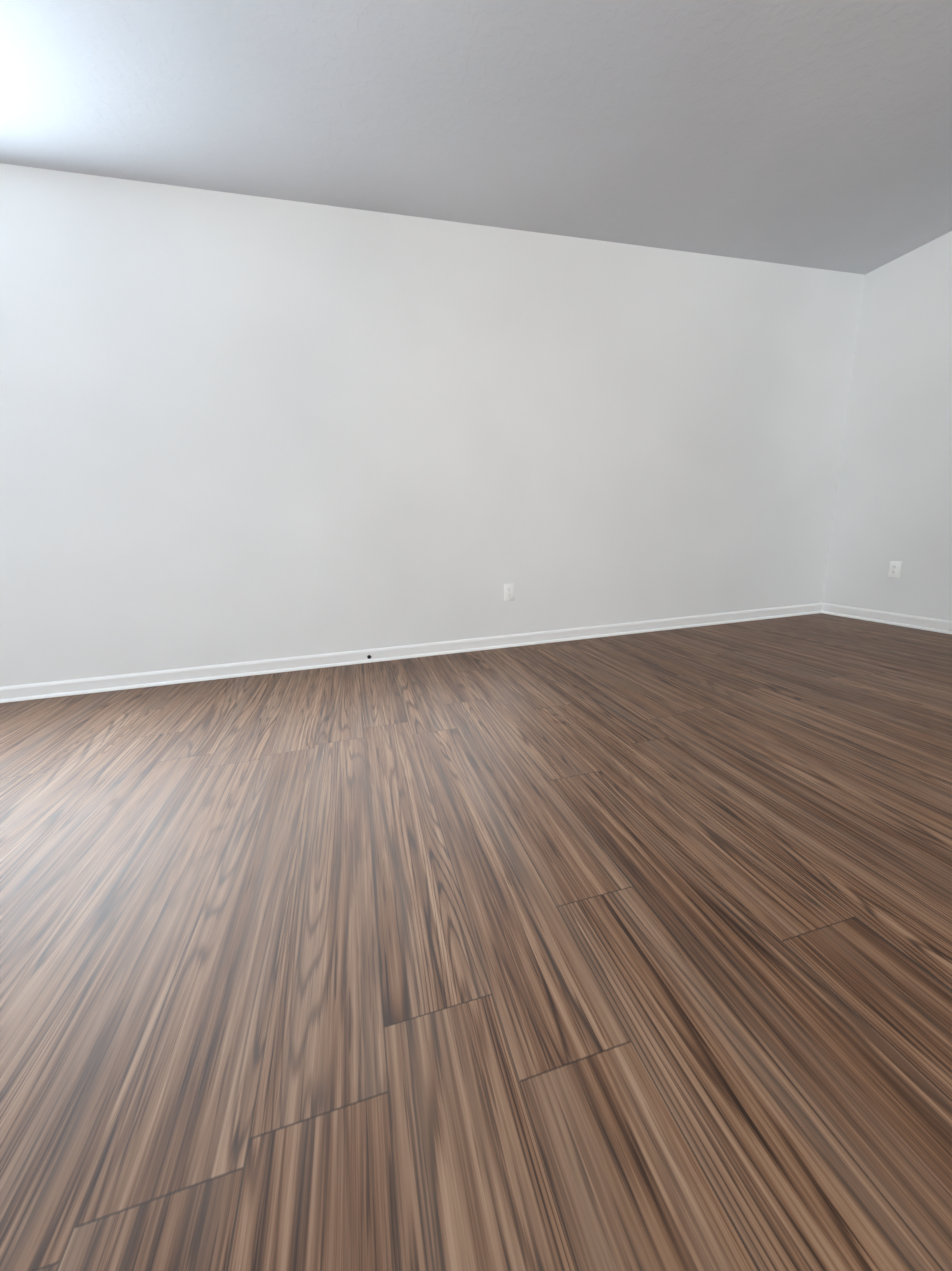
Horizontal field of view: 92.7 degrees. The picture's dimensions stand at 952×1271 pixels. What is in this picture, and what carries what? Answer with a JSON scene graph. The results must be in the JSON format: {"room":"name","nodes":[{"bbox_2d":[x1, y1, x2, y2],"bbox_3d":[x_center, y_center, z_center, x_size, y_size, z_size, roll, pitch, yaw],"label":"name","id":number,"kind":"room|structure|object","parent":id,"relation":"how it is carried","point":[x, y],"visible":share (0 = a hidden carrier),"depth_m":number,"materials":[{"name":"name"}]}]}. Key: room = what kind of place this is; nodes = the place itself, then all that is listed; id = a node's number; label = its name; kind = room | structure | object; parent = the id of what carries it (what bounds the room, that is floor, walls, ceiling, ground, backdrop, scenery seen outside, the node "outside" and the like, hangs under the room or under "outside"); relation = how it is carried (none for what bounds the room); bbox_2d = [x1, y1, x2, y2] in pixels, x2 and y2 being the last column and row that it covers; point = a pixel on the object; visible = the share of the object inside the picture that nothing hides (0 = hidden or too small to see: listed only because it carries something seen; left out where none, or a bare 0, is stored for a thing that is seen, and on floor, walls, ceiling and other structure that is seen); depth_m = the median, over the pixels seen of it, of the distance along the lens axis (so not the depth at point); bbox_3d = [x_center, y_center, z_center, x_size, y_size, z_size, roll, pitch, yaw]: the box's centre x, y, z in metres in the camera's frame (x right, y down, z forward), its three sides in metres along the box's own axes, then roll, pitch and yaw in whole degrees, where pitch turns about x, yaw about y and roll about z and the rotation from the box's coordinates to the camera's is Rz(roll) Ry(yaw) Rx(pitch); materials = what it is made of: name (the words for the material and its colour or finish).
{"room":"empty room","nodes":[
{"label":"empty room","id":0,"kind":"room"},
{"bbox_2d":[0,163,864,686],"bbox_3d":[-0.476,-1.061,2.731,7.040,2.440,0.120,-6,13,-14],"label":"wall","id":1,"kind":"structure","parent":0,"point":[234,427],"depth_m":2.62,"materials":[{"name":"paint"}]},
{"bbox_2d":[0,603,821,702],"bbox_3d":[-0.409,0.102,2.929,6.800,0.082,0.024,-6,13,-14],"label":"baseboard","id":2,"kind":"structure","parent":1,"relation":"attached to","point":[15,693],"depth_m":2.86,"materials":[{"name":"white wood"}]},
{"bbox_2d":[504,583,513,600],"bbox_3d":[0.222,-0.288,3.027,0.070,0.114,0.008,-6,13,-14],"label":"electrical outlet","id":3,"kind":"object","parent":1,"relation":"attached to","point":[508,592],"visible":1,"depth_m":3.02,"materials":[{"name":"white plastic"}]},
{"bbox_2d":[0,613,951,1270],"bbox_3d":[0.596,0.986,-0.669,7.040,0.100,7.940,-6,13,-14],"label":"floor","id":4,"kind":"structure","parent":0,"point":[620,953],"depth_m":0.85,"materials":[{"name":"brown wood"}]},
{"bbox_2d":[0,0,951,274],"bbox_3d":[0.492,-1.486,-1.242,7.040,0.100,7.940,-6,13,-14],"label":"ceiling","id":5,"kind":"structure","parent":0,"point":[806,132],"depth_m":1.84,"materials":[{"name":"white paint"}]},
{"bbox_2d":[822,231,951,620],"bbox_3d":[3.897,-0.575,-0.163,0.120,2.440,7.820,-6,13,-14],"label":"wall","id":6,"kind":"structure","parent":0,"point":[893,500],"depth_m":3.12,"materials":[{"name":"paint"}]},
{"bbox_2d":[821,603,951,634],"bbox_3d":[3.860,0.567,0.142,0.024,0.082,7.700,-6,13,-14],"label":"baseboard","id":7,"kind":"structure","parent":6,"relation":"attached to","point":[928,624],"depth_m":3.28,"materials":[{"name":"white wood"}]},
{"bbox_2d":[888,561,901,577],"bbox_3d":[2.977,-0.469,3.233,0.008,0.114,0.070,-6,13,-14],"label":"electrical outlet","id":8,"kind":"object","parent":6,"relation":"attached to","point":[894,569],"visible":1,"depth_m":3.23,"materials":[{"name":"white plastic"}]}
]}

